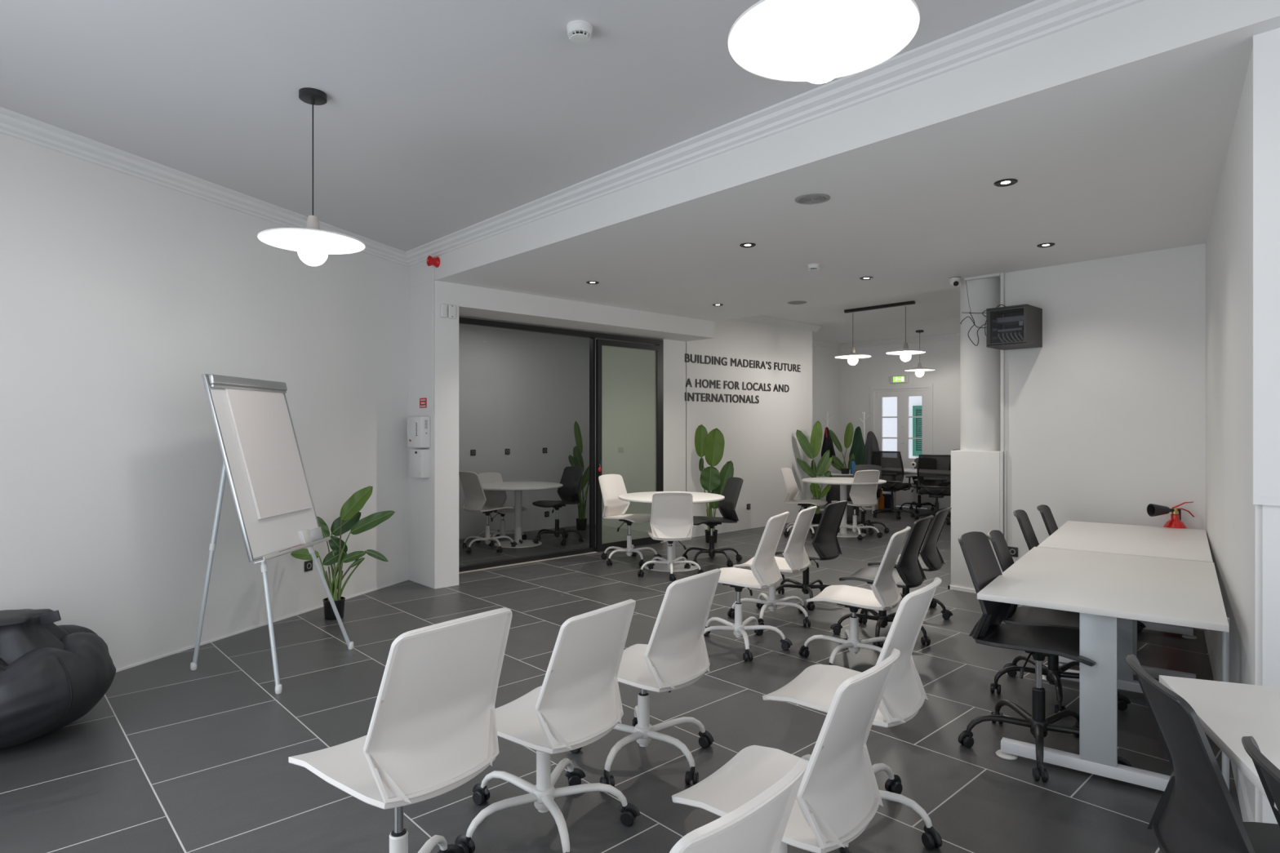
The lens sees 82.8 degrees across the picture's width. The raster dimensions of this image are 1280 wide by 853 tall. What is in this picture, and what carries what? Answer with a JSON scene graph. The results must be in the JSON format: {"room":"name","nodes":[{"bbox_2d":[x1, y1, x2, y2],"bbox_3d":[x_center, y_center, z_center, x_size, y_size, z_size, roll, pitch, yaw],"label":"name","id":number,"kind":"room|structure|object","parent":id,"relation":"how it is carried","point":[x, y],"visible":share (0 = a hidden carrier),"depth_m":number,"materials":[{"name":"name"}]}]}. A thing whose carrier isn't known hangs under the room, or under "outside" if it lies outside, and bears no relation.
{"room":"open-plan office","nodes":[
{"label":"open-plan office","id":0,"kind":"room"},
{"bbox_2d":[0,133,408,670],"bbox_3d":[-3.085,-0.075,4.535,0.150,3.050,4.999,0,0,19],"label":"wall","id":1,"kind":"structure","parent":0,"point":[118,291],"depth_m":4.53,"materials":[{"name":"white paint"}]},
{"bbox_2d":[0,106,408,266],"bbox_3d":[-2.960,-1.554,4.491,0.115,0.092,4.999,0,0,19],"label":"trim","id":2,"kind":"structure","parent":1,"relation":"attached to","point":[13,124],"depth_m":4.46,"materials":[{"name":"white paint"}]},
{"bbox_2d":[115,578,408,672],"bbox_3d":[-3.012,1.444,4.509,0.006,0.012,4.999,0,0,19],"label":"baseboard","id":3,"kind":"structure","parent":1,"relation":"attached to","point":[346,598],"depth_m":5.07,"materials":[{"name":"white paint"}]},
{"bbox_2d":[405,0,1145,266],"bbox_3d":[1.012,-1.554,3.323,0.115,0.092,9.500,0,0,-43],"label":"trim","id":4,"kind":"structure","parent":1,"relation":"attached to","point":[1036,20],"depth_m":3.48,"materials":[{"name":"white paint"}]},
{"bbox_2d":[408,280,458,589],"bbox_3d":[-2.627,0.072,7.517,0.240,2.755,2.600,0,0,-43],"label":"wall pier","id":5,"kind":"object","parent":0,"point":[433,500],"visible":0.36,"depth_m":6.58,"materials":[{"name":"white paint"}]},
{"bbox_2d":[407,416,430,448],"bbox_3d":[-2.016,0.051,6.609,0.098,0.282,0.282,0,0,-43],"label":"panel","id":6,"kind":"object","parent":5,"relation":"attached to","point":[418,427],"visible":1,"depth_m":6.53,"materials":[{"name":"white plastic"}]},
{"bbox_2d":[410,448,430,478],"bbox_3d":[-2.000,0.333,6.598,0.088,0.255,0.220,0,0,-43],"label":"box","id":7,"kind":"object","parent":5,"relation":"attached to","point":[420,458],"visible":1,"depth_m":6.53,"materials":[{"name":"white plastic"}]},
{"bbox_2d":[440,303,456,319],"bbox_3d":[-1.728,-1.040,6.558,0.150,0.125,0.028,0,0,-43],"label":"sensor","id":8,"kind":"object","parent":5,"relation":"attached to","point":[451,308],"visible":1,"depth_m":6.56,"materials":[{"name":"white plastic"}]},
{"bbox_2d":[0,0,1035,251],"bbox_3d":[-0.753,-1.675,1.961,4.560,0.150,10.100,0,0,-43],"label":"ceiling","id":9,"kind":"structure","parent":0,"point":[438,118],"depth_m":3.41,"materials":[{"name":"grey paint"}]},
{"bbox_2d":[257,87,365,266],"bbox_3d":[-1.571,-1.186,3.490,0.474,0.827,0.474,0,0,-43],"label":"pendant lamp","id":10,"kind":"object","parent":9,"relation":"hanging from","point":[313,244],"visible":1,"depth_m":3.47,"materials":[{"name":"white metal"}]},
{"bbox_2d":[566,19,592,44],"bbox_3d":[-0.242,-1.575,2.911,0.104,0.051,0.104,0,0,-43],"label":"smoke detector","id":11,"kind":"object","parent":9,"relation":"attached to","point":[580,32],"visible":1,"depth_m":2.88,"materials":[{"name":"white plastic"}]},
{"bbox_2d":[727,0,919,83],"bbox_3d":[0.463,-1.242,1.860,0.474,0.715,0.474,0,0,-43],"label":"pendant lamp","id":12,"kind":"object","parent":9,"relation":"hanging from","point":[811,41],"visible":1,"depth_m":1.85,"materials":[{"name":"white metal"}]},
{"bbox_2d":[458,324,589,539],"bbox_3d":[-2.055,0.072,9.674,3.530,2.755,0.150,0,0,-43],"label":"wall","id":13,"kind":"structure","parent":0,"point":[525,393],"depth_m":9.98,"materials":[{"name":"paint"}]},
{"bbox_2d":[458,316,663,572],"bbox_3d":[-0.874,0.182,8.097,3.120,2.535,0.070,0,0,-43],"label":"door frame","id":14,"kind":"structure","parent":0,"point":[464,321],"depth_m":8.36,"materials":[{"name":"grey metal"}]},
{"bbox_2d":[595,338,660,551],"bbox_3d":[-0.122,0.219,8.704,1.008,2.450,0.052,0,0,-43],"label":"sliding door","id":15,"kind":"structure","parent":14,"relation":"in","point":[600,547],"depth_m":8.50,"materials":[{"name":"grey metal"}]},
{"bbox_2d":[458,284,714,341],"bbox_3d":[-0.575,-1.202,8.068,3.520,0.205,0.620,0,0,-43],"label":"wall","id":16,"kind":"structure","parent":0,"point":[474,302],"depth_m":7.65,"materials":[{"name":"white paint"}]},
{"bbox_2d":[0,504,1243,852],"bbox_3d":[2.133,1.510,5.791,14.000,0.120,11.800,0,0,-43],"label":"floor","id":17,"kind":"structure","parent":0,"point":[173,757],"depth_m":3.36,"materials":[{"name":"tile"}]},
{"bbox_2d":[0,608,115,748],"bbox_3d":[-2.985,1.158,3.393,0.866,0.584,0.868,0,0,-43],"label":"bean bag","id":18,"kind":"object","parent":17,"relation":"on","point":[52,675],"visible":1,"depth_m":3.29,"materials":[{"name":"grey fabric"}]},
{"bbox_2d":[190,373,353,693],"bbox_3d":[-2.288,0.583,4.375,0.766,1.742,0.836,0,0,6],"label":"easel","id":19,"kind":"object","parent":17,"relation":"on","point":[263,465],"visible":1,"depth_m":4.28,"materials":[{"name":"white metal"}]},
{"bbox_2d":[253,536,330,563],"bbox_3d":[-2.051,0.729,4.330,0.059,0.037,0.746,0,0,3],"label":"tray","id":20,"kind":"object","parent":19,"relation":"on","point":[273,552],"depth_m":4.27,"materials":[{"name":"grey metal"}]},
{"bbox_2d":[290,485,395,620],"bbox_3d":[-2.248,0.953,5.547,0.743,0.995,0.224,0,0,-12],"label":"potted plant","id":21,"kind":"object","parent":17,"relation":"on","point":[348,520],"visible":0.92,"depth_m":5.51,"materials":[{"name":"green plant"}]},
{"bbox_2d":[288,607,511,852],"bbox_3d":[-0.707,0.976,2.091,0.657,0.948,0.643,0,0,39],"label":"swivel chair","id":22,"kind":"object","parent":17,"relation":"on","point":[433,729],"visible":1,"depth_m":1.93,"materials":[{"name":"white plastic"}]},
{"bbox_2d":[458,471,517,553],"bbox_3d":[-1.804,0.985,8.574,0.640,0.929,0.650,0,0,43],"label":"swivel chair","id":23,"kind":"object","parent":17,"relation":"on","point":[474,501],"visible":0.99,"depth_m":8.43,"materials":[{"name":"white plastic"}]},
{"bbox_2d":[475,472,527,546],"bbox_3d":[-1.715,1.020,9.098,0.651,0.858,0.650,0,0,40],"label":"swivel chair","id":24,"kind":"object","parent":17,"relation":"on","point":[496,498],"visible":0.55,"depth_m":9.22,"materials":[{"name":"white"}]},
{"bbox_2d":[481,481,563,547],"bbox_3d":[-1.500,1.085,8.950,1.098,0.730,1.098,0,0,-43],"label":"round table","id":25,"kind":"object","parent":17,"relation":"on","point":[517,486],"visible":0.83,"depth_m":8.91,"materials":[{"name":"white laminate"}]},
{"bbox_2d":[454,599,640,852],"bbox_3d":[-0.362,1.028,2.645,0.668,0.842,0.637,0,0,37],"label":"swivel chair","id":26,"kind":"object","parent":17,"relation":"on","point":[577,703],"visible":0.91,"depth_m":2.50,"materials":[{"name":"white plastic"}]},
{"bbox_2d":[532,466,583,545],"bbox_3d":[-1.063,0.984,9.146,0.666,0.931,0.636,0,0,-44],"label":"swivel chair","id":27,"kind":"object","parent":17,"relation":"on","point":[571,477],"visible":1,"depth_m":9.23,"materials":[{"name":"grey plastic"}]},
{"bbox_2d":[568,421,589,530],"bbox_3d":[-0.816,0.685,10.201,0.397,1.530,0.158,0,0,-16],"label":"potted plant","id":28,"kind":"object","parent":17,"relation":"on","point":[576,460],"visible":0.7,"depth_m":10.18,"materials":[{"name":"green plant"}]},
{"bbox_2d":[598,474,662,566],"bbox_3d":[-0.132,0.988,7.801,0.625,0.923,0.645,0,0,-44],"label":"swivel chair","id":29,"kind":"object","parent":17,"relation":"on","point":[612,486],"visible":0.93,"depth_m":7.89,"materials":[{"name":"white plastic"}]},
{"bbox_2d":[570,568,720,786],"bbox_3d":[0.005,1.026,3.155,0.645,0.846,0.626,0,0,38],"label":"swivel chair","id":30,"kind":"object","parent":17,"relation":"on","point":[675,656],"visible":0.85,"depth_m":3.02,"materials":[{"name":"white plastic"}]},
{"bbox_2d":[637,491,703,581],"bbox_3d":[0.295,1.030,7.089,0.667,0.840,0.634,0,0,-2],"label":"swivel chair","id":31,"kind":"object","parent":17,"relation":"on","point":[672,512],"visible":0.98,"depth_m":6.90,"materials":[{"name":"white plastic"}]},
{"bbox_2d":[618,491,724,572],"bbox_3d":[0.325,1.085,7.520,1.098,0.730,1.098,0,0,-43],"label":"round table","id":32,"kind":"object","parent":17,"relation":"on","point":[638,497],"visible":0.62,"depth_m":7.40,"materials":[{"name":"white laminate"}]},
{"bbox_2d":[682,477,743,567],"bbox_3d":[0.788,1.003,7.760,0.635,0.893,0.655,0,0,-17],"label":"swivel chair","id":33,"kind":"object","parent":17,"relation":"on","point":[726,507],"visible":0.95,"depth_m":7.80,"materials":[{"name":"grey plastic"}]},
{"bbox_2d":[694,424,733,542],"bbox_3d":[0.944,0.711,9.132,0.498,1.478,0.217,0,0,-6],"label":"potted plant","id":34,"kind":"object","parent":17,"relation":"on","point":[710,446],"visible":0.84,"depth_m":9.10,"materials":[{"name":"green plant"}]},
{"bbox_2d":[669,758,808,852],"bbox_3d":[-0.031,1.018,1.363,0.635,0.863,0.653,0,0,42],"label":"swivel chair","id":35,"kind":"object","parent":17,"relation":"on","point":[758,825],"visible":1,"depth_m":1.17,"materials":[{"name":"white plastic"}]},
{"bbox_2d":[703,511,792,661],"bbox_3d":[0.669,1.004,4.821,0.669,0.892,0.639,0,0,28],"label":"swivel chair","id":36,"kind":"object","parent":17,"relation":"on","point":[765,573],"visible":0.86,"depth_m":4.72,"materials":[{"name":"white plastic"}]},
{"bbox_2d":[727,506,817,626],"bbox_3d":[0.995,1.021,5.463,0.628,0.857,0.649,0,0,31],"label":"swivel chair","id":37,"kind":"object","parent":17,"relation":"on","point":[796,559],"visible":0.84,"depth_m":5.36,"materials":[{"name":"white plastic"}]},
{"bbox_2d":[671,648,900,852],"bbox_3d":[0.386,1.032,2.067,0.678,0.836,0.628,0,0,25],"label":"swivel chair","id":38,"kind":"object","parent":17,"relation":"on","point":[838,796],"visible":0.88,"depth_m":1.94,"materials":[{"name":"white plastic"}]},
{"bbox_2d":[780,467,827,538],"bbox_3d":[2.198,1.006,9.725,0.675,0.888,0.611,0,0,-43],"label":"swivel chair","id":39,"kind":"object","parent":17,"relation":"on","point":[793,491],"visible":0.91,"depth_m":9.79,"materials":[{"name":"white plastic"}]},
{"bbox_2d":[774,500,847,610],"bbox_3d":[1.398,1.026,6.064,0.653,0.846,0.634,0,0,40],"label":"swivel chair","id":40,"kind":"object","parent":17,"relation":"on","point":[825,544],"visible":0.73,"depth_m":5.90,"materials":[{"name":"grey plastic"}]},
{"bbox_2d":[795,421,832,524],"bbox_3d":[2.635,0.680,10.901,0.581,1.540,0.170,0,0,-13],"label":"potted plant","id":41,"kind":"object","parent":17,"relation":"on","point":[811,449],"visible":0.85,"depth_m":10.90,"materials":[{"name":"green plant"}]},
{"bbox_2d":[819,412,832,511],"bbox_3d":[3.239,0.600,12.550,0.340,1.700,0.340,0,0,-43],"label":"coat stand","id":42,"kind":"object","parent":17,"relation":"on","point":[827,413],"visible":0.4,"depth_m":12.54,"materials":[{"name":"white metal"}]},
{"bbox_2d":[821,426,835,463],"bbox_3d":[3.210,0.320,12.361,0.239,0.620,0.168,0,0,-21],"label":"coat","id":43,"kind":"object","parent":42,"relation":"hanging from","point":[828,444],"visible":0.73,"depth_m":12.32,"materials":[{"name":"black fabric"}]},
{"bbox_2d":[825,484,839,506],"bbox_3d":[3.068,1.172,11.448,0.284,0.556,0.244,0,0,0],"label":"swivel chair","id":44,"kind":"object","parent":17,"relation":"on","point":[833,494],"visible":0.47,"depth_m":11.37,"materials":[{"name":"black plastic"}]},
{"bbox_2d":[827,473,858,515],"bbox_3d":[3.332,1.114,11.900,0.450,0.672,0.270,0,0,0],"label":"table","id":45,"kind":"object","parent":17,"relation":"on","point":[833,475],"visible":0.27,"depth_m":11.77,"materials":[{"name":"grey metal"}]},
{"bbox_2d":[829,422,854,474],"bbox_3d":[3.314,0.352,11.888,0.412,0.851,0.139,0,0,-15],"label":"potted plant","id":46,"kind":"object","parent":45,"relation":"on","point":[848,436],"visible":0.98,"depth_m":11.90,"materials":[{"name":"green plant"}]},
{"bbox_2d":[801,477,886,537],"bbox_3d":[2.740,1.085,9.780,1.098,0.730,1.098,0,0,-43],"label":"round table","id":47,"kind":"object","parent":17,"relation":"on","point":[843,482],"visible":0.75,"depth_m":9.74,"materials":[{"name":"white laminate"}]},
{"bbox_2d":[762,577,942,852],"bbox_3d":[0.785,0.995,2.670,0.627,0.909,0.662,0,0,37],"label":"swivel chair","id":48,"kind":"object","parent":17,"relation":"on","point":[815,687],"visible":0.67,"depth_m":2.54,"materials":[{"name":"white plastic"}]},
{"bbox_2d":[798,526,911,665],"bbox_3d":[1.302,1.026,4.452,0.651,0.846,0.664,0,0,32],"label":"swivel chair","id":49,"kind":"object","parent":17,"relation":"on","point":[885,594],"visible":0.88,"depth_m":4.38,"materials":[{"name":"white plastic"}]},
{"bbox_2d":[831,470,882,540],"bbox_3d":[2.802,1.003,9.581,0.660,0.893,0.682,0,0,-20],"label":"swivel chair","id":50,"kind":"object","parent":17,"relation":"on","point":[863,495],"visible":0.81,"depth_m":9.38,"materials":[{"name":"white plastic"}]},
{"bbox_2d":[858,412,871,510],"bbox_3d":[3.930,0.597,12.750,0.340,1.707,0.340,0,0,-43],"label":"coat stand","id":51,"kind":"object","parent":17,"relation":"on","point":[863,413],"visible":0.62,"depth_m":12.73,"materials":[{"name":"white metal"}]},
{"bbox_2d":[848,426,865,465],"bbox_3d":[3.711,0.330,12.423,0.292,0.660,0.167,0,0,0],"label":"coat","id":52,"kind":"object","parent":51,"relation":"hanging from","point":[858,448],"visible":0.88,"depth_m":12.37,"materials":[{"name":"green fabric"}]},
{"bbox_2d":[864,431,880,466],"bbox_3d":[4.018,0.380,12.577,0.303,0.600,0.167,0,0,15],"label":"coat","id":53,"kind":"object","parent":51,"relation":"hanging from","point":[871,443],"visible":0.88,"depth_m":12.54,"materials":[{"name":"grey fabric"}]},
{"bbox_2d":[847,464,888,535],"bbox_3d":[3.088,0.994,10.023,0.656,0.912,0.612,0,0,31],"label":"swivel chair","id":54,"kind":"object","parent":17,"relation":"on","point":[860,467],"visible":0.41,"depth_m":10.07,"materials":[{"name":"grey plastic"}]},
{"bbox_2d":[830,515,933,648],"bbox_3d":[1.687,1.026,5.025,0.640,0.848,0.650,0,0,37],"label":"swivel chair","id":55,"kind":"object","parent":17,"relation":"on","point":[909,574],"visible":0.86,"depth_m":4.89,"materials":[{"name":"grey plastic"}]},
{"bbox_2d":[871,450,915,519],"bbox_3d":[4.067,0.918,11.713,0.680,1.063,0.702,0,0,37],"label":"office chair","id":56,"kind":"object","parent":17,"relation":"on","point":[892,486],"visible":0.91,"depth_m":11.54,"materials":[{"name":"black fabric"}]},
{"bbox_2d":[861,506,952,619],"bbox_3d":[2.091,1.033,5.649,0.646,0.833,0.657,0,0,35],"label":"swivel chair","id":57,"kind":"object","parent":17,"relation":"on","point":[931,560],"visible":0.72,"depth_m":5.47,"materials":[{"name":"grey plastic"}]},
{"bbox_2d":[871,467,951,513],"bbox_3d":[4.919,1.085,11.540,0.740,0.730,2.450,0,0,-43],"label":"office desk","id":58,"kind":"object","parent":17,"relation":"on","point":[908,472],"visible":0.25,"depth_m":11.73,"materials":[{"name":"white laminate"}]},
{"bbox_2d":[898,457,936,513],"bbox_3d":[4.789,0.997,12.386,0.630,0.905,0.652,0,0,42],"label":"swivel chair","id":59,"kind":"object","parent":17,"relation":"on","point":[925,463],"visible":0.61,"depth_m":12.52,"materials":[{"name":"grey"}]},
{"bbox_2d":[913,454,951,524],"bbox_3d":[4.511,0.933,11.005,0.696,1.033,0.688,0,0,1],"label":"office chair","id":60,"kind":"object","parent":17,"relation":"on","point":[936,492],"visible":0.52,"depth_m":10.87,"materials":[{"name":"black fabric"}]},
{"bbox_2d":[1013,509,1039,550],"bbox_3d":[2.841,1.017,4.858,0.654,0.865,0.642,0,0,34],"label":"swivel chair","id":61,"kind":"object","parent":17,"relation":"on","point":[1028,534],"visible":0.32,"depth_m":5.08,"materials":[{"name":"grey"}]},
{"bbox_2d":[958,531,1132,782],"bbox_3d":[1.787,0.980,3.232,0.668,0.939,0.665,0,0,40],"label":"swivel chair","id":62,"kind":"object","parent":17,"relation":"on","point":[1040,642],"visible":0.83,"depth_m":3.27,"materials":[{"name":"grey"}]},
{"bbox_2d":[986,529,1130,714],"bbox_3d":[2.235,1.023,3.907,0.664,0.853,0.662,0,0,32],"label":"swivel chair","id":63,"kind":"object","parent":17,"relation":"on","point":[1021,615],"visible":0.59,"depth_m":3.93,"materials":[{"name":"grey plastic"}]},
{"bbox_2d":[1036,504,1146,631],"bbox_3d":[3.286,1.024,5.307,0.669,0.850,0.652,0,0,36],"label":"swivel chair","id":64,"kind":"object","parent":17,"relation":"on","point":[1045,511],"visible":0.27,"depth_m":5.50,"materials":[{"name":"grey"}]},
{"bbox_2d":[977,546,1228,791],"bbox_3d":[2.246,1.085,3.490,0.845,0.730,1.520,0,0,37],"label":"rectangular table","id":65,"kind":"object","parent":17,"relation":"on","point":[1108,592],"visible":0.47,"depth_m":3.05,"materials":[{"name":"white laminate"}]},
{"bbox_2d":[1037,520,1213,679],"bbox_3d":[3.162,1.085,4.712,0.830,0.730,1.480,0,0,37],"label":"rectangular table","id":66,"kind":"object","parent":17,"relation":"on","point":[1191,544],"visible":0.39,"depth_m":4.58,"materials":[{"name":"white laminate"}]},
{"bbox_2d":[1125,654,1279,852],"bbox_3d":[1.504,1.021,1.681,0.629,0.857,0.664,0,0,18],"label":"swivel chair","id":67,"kind":"object","parent":17,"relation":"on","point":[1196,811],"visible":1,"depth_m":1.69,"materials":[{"name":"grey plastic"}]},
{"bbox_2d":[1159,675,1279,809],"bbox_3d":[1.590,1.085,1.215,0.800,0.730,1.600,0,0,21],"label":"rectangular table","id":68,"kind":"object","parent":17,"relation":"on","point":[1227,713],"visible":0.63,"depth_m":1.81,"materials":[{"name":"white laminate"}]},
{"bbox_2d":[1222,617,1229,790],"bbox_3d":[2.296,1.100,2.849,0.024,0.700,0.024,0,0,-43],"label":"pipe","id":69,"kind":"object","parent":17,"relation":"on","point":[1225,635],"visible":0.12,"depth_m":2.84,"materials":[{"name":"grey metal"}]},
{"bbox_2d":[1241,736,1279,827],"bbox_3d":[1.403,1.022,1.146,0.661,0.855,0.631,0,0,20],"label":"swivel chair","id":70,"kind":"object","parent":17,"relation":"on","point":[1268,774],"visible":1,"depth_m":1.33,"materials":[{"name":"grey plastic"}]},
{"bbox_2d":[595,319,812,542],"bbox_3d":[0.791,-0.065,11.002,3.270,3.030,2.070,0,0,-43],"label":"wall","id":71,"kind":"structure","parent":0,"point":[761,440],"depth_m":10.24,"materials":[{"name":"white paint"}]},
{"bbox_2d":[458,541,664,573],"bbox_3d":[-0.839,1.447,8.059,3.120,0.006,0.035,0,0,-43],"label":"trim","id":72,"kind":"structure","parent":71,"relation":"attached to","point":[662,541],"depth_m":7.76,"materials":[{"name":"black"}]},
{"bbox_2d":[684,392,759,403],"bbox_3d":[1.145,-0.386,9.912,1.530,0.114,0.008,0,0,-43],"label":"lettering","id":73,"kind":"object","parent":71,"relation":"attached to","point":[688,393],"depth_m":9.84,"materials":[{"name":"grey plastic"}]},
{"bbox_2d":[685,377,789,391],"bbox_3d":[1.417,-0.569,10.164,2.250,0.114,0.008,0,0,-43],"label":"lettering","id":74,"kind":"object","parent":71,"relation":"attached to","point":[688,382],"depth_m":10.07,"materials":[{"name":"grey plastic"}]},
{"bbox_2d":[684,353,800,372],"bbox_3d":[1.520,-0.888,10.259,2.555,0.114,0.008,0,0,-43],"label":"lettering","id":75,"kind":"object","parent":71,"relation":"attached to","point":[793,367],"depth_m":10.14,"materials":[{"name":"grey plastic"}]},
{"bbox_2d":[734,315,822,332],"bbox_3d":[1.727,-1.534,10.380,2.960,0.092,0.115,0,0,-43],"label":"trim","id":76,"kind":"structure","parent":71,"relation":"attached to","point":[763,319],"depth_m":10.73,"materials":[{"name":"white paint"}]},
{"bbox_2d":[812,346,839,501],"bbox_3d":[2.861,-0.065,13.239,2.810,3.030,0.160,0,0,-43],"label":"wall","id":77,"kind":"structure","parent":0,"point":[825,367],"depth_m":13.73,"materials":[{"name":"paint"}]},
{"bbox_2d":[812,339,840,349],"bbox_3d":[2.904,-1.534,13.091,2.670,0.092,0.115,0,0,-43],"label":"trim","id":78,"kind":"structure","parent":77,"relation":"attached to","point":[815,343],"depth_m":13.63,"materials":[{"name":"white paint"}]},
{"bbox_2d":[408,0,1279,288],"bbox_3d":[1.045,-1.452,3.373,0.002,0.295,9.530,0,0,-43],"label":"beam","id":79,"kind":"structure","parent":0,"point":[1145,28],"depth_m":3.20,"materials":[{"name":"white paint"}]},
{"bbox_2d":[435,15,1279,338],"bbox_3d":[1.722,-1.528,5.411,3.760,0.445,11.800,0,0,-43],"label":"ceiling","id":80,"kind":"structure","parent":0,"point":[1129,158],"depth_m":4.38,"materials":[{"name":"paint"}]},
{"bbox_2d":[795,192,830,204],"bbox_3d":[0.987,-1.301,4.158,0.196,0.008,0.196,0,0,-43],"label":"ceiling vent","id":81,"kind":"object","parent":80,"relation":"in","point":[815,197],"visible":1,"depth_m":4.15,"materials":[{"name":"grey metal"}]},
{"bbox_2d":[798,195,826,203],"bbox_3d":[0.987,-1.302,4.158,0.156,0.005,0.156,0,0,-43],"label":"grille","id":82,"kind":"object","parent":81,"relation":"attached to","point":[802,198],"depth_m":4.16,"materials":[{"name":"grey metal"}]},
{"bbox_2d":[993,178,1017,186],"bbox_3d":[1.953,-1.302,3.880,0.114,0.009,0.114,0,0,-43],"label":"recessed light","id":83,"kind":"object","parent":80,"relation":"in","point":[1006,182],"visible":1,"depth_m":3.88,"materials":[{"name":"black plastic"}]},
{"bbox_2d":[764,287,959,343],"bbox_3d":[3.659,-1.655,10.339,5.780,0.150,5.800,0,0,-43],"label":"ceiling","id":84,"kind":"structure","parent":0,"point":[940,308],"depth_m":10.57,"materials":[{"name":"paint"}]},
{"bbox_2d":[834,300,925,364],"bbox_3d":[3.118,-1.202,9.497,0.474,0.755,1.224,0,0,-43],"label":"pendant lamp","id":85,"kind":"object","parent":84,"relation":"hanging from","point":[905,353],"visible":1,"depth_m":9.43,"materials":[{"name":"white metal"}]},
{"bbox_2d":[904,329,935,377],"bbox_3d":[4.600,-1.197,11.950,0.474,0.765,0.474,0,0,-43],"label":"pendant lamp","id":86,"kind":"object","parent":84,"relation":"hanging from","point":[919,371],"visible":1,"depth_m":11.92,"materials":[{"name":"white metal"}]},
{"bbox_2d":[839,338,959,511],"bbox_3d":[5.706,-0.065,12.132,0.140,3.030,5.650,0,0,-43],"label":"wall","id":87,"kind":"structure","parent":0,"point":[855,381],"depth_m":12.92,"materials":[{"name":"paint"}]},
{"bbox_2d":[876,391,902,506],"bbox_3d":[4.572,0.400,13.301,0.056,2.080,0.511,0,0,-43],"label":"door","id":88,"kind":"structure","parent":87,"relation":"in","point":[886,462],"depth_m":13.25,"materials":[{"name":"paint"}]},
{"bbox_2d":[839,332,959,349],"bbox_3d":[5.565,-1.534,12.097,0.115,0.092,5.190,0,0,-43],"label":"trim","id":89,"kind":"structure","parent":87,"relation":"attached to","point":[952,335],"depth_m":13.03,"materials":[{"name":"white paint"}]},
{"bbox_2d":[870,383,933,509],"bbox_3d":[4.728,0.350,13.126,0.105,2.200,1.188,0,0,-43],"label":"trim","id":90,"kind":"structure","parent":87,"relation":"attached to","point":[929,387],"depth_m":12.89,"materials":[{"name":"white paint"}]},
{"bbox_2d":[902,390,927,508],"bbox_3d":[4.905,0.400,12.942,0.056,2.080,0.467,0,0,-43],"label":"door","id":91,"kind":"structure","parent":87,"relation":"in","point":[908,496],"depth_m":12.99,"materials":[{"name":"paint"}]},
{"bbox_2d":[951,449,999,589],"bbox_3d":[3.069,0.832,6.474,0.420,1.236,0.420,0,0,-43],"label":"wall","id":92,"kind":"structure","parent":0,"point":[975,475],"depth_m":6.35,"materials":[{"name":"white paint"}]},
{"bbox_2d":[960,276,999,451],"bbox_3d":[3.037,-0.545,6.478,0.330,1.519,0.330,0,0,-43],"label":"wall column","id":93,"kind":"structure","parent":0,"point":[980,365],"depth_m":6.34,"materials":[{"name":"white paint"}]},
{"bbox_2d":[1000,243,1205,629],"bbox_3d":[5.801,-0.075,7.696,6.030,3.050,1.510,0,0,-43],"label":"wall","id":94,"kind":"structure","parent":0,"point":[1105,420],"depth_m":5.60,"materials":[{"name":"white paint"}]},
{"bbox_2d":[1000,272,1007,573],"bbox_3d":[3.083,0.072,6.163,0.040,2.755,0.045,0,0,-43],"label":"cable trunking","id":95,"kind":"object","parent":94,"relation":"attached to","point":[1003,455],"visible":0.76,"depth_m":6.16,"materials":[{"name":"white plastic"}]},
{"bbox_2d":[986,303,1042,350],"bbox_3d":[3.068,-0.808,5.956,0.344,0.316,0.310,0,0,-43],"label":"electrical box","id":96,"kind":"object","parent":94,"relation":"attached to","point":[1023,323],"visible":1,"depth_m":5.92,"materials":[{"name":"grey metal"}]},
{"bbox_2d":[1146,502,1194,528],"bbox_3d":[3.805,0.994,5.190,0.308,0.913,0.140,0,0,0],"label":"fire extinguisher","id":97,"kind":"object","parent":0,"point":[1153,510],"visible":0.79,"depth_m":5.17,"materials":[{"name":"red paint"}]},
{"bbox_2d":[1205,47,1262,822],"bbox_3d":[3.115,0.072,3.773,0.150,2.755,3.401,0,0,36],"label":"wall","id":98,"kind":"structure","parent":0,"point":[1233,524],"depth_m":3.08,"materials":[{"name":"white paint"}]},
{"bbox_2d":[1203,629,1253,822],"bbox_3d":[3.037,1.400,3.804,0.012,0.100,3.361,0,0,36],"label":"baseboard","id":99,"kind":"structure","parent":98,"relation":"attached to","point":[1243,801],"depth_m":2.84,"materials":[{"name":"white paint"}]},
{"bbox_2d":[1253,27,1279,824],"bbox_3d":[3.261,0.072,1.240,0.170,2.755,3.389,0,0,-43],"label":"wall","id":100,"kind":"structure","parent":0,"point":[1266,45],"depth_m":2.40,"materials":[{"name":"paint"}]},
{"label":"outside","id":101,"kind":"structure","parent":0,"visible":0},
{"bbox_3d":[6.196,1.520,13.915,3.000,0.100,14.000,0,0,-43],"label":"ground","id":102,"kind":"structure","parent":101,"visible":0},
{"bbox_2d":[883,395,921,458],"bbox_3d":[7.186,-0.600,14.832,0.300,4.300,12.000,0,0,-43],"label":"facade","id":103,"kind":"object","parent":102,"relation":"on","point":[890,403],"visible":0.02,"depth_m":16.25,"materials":[{"name":"white"}]},
{"bbox_2d":[912,405,921,456],"bbox_3d":[6.098,0.095,15.705,0.050,1.094,0.403,0,0,-43],"label":"window shutter","id":104,"kind":"object","parent":103,"relation":"attached to","point":[916,452],"visible":0.33,"depth_m":15.78,"materials":[{"name":"teal wood"}]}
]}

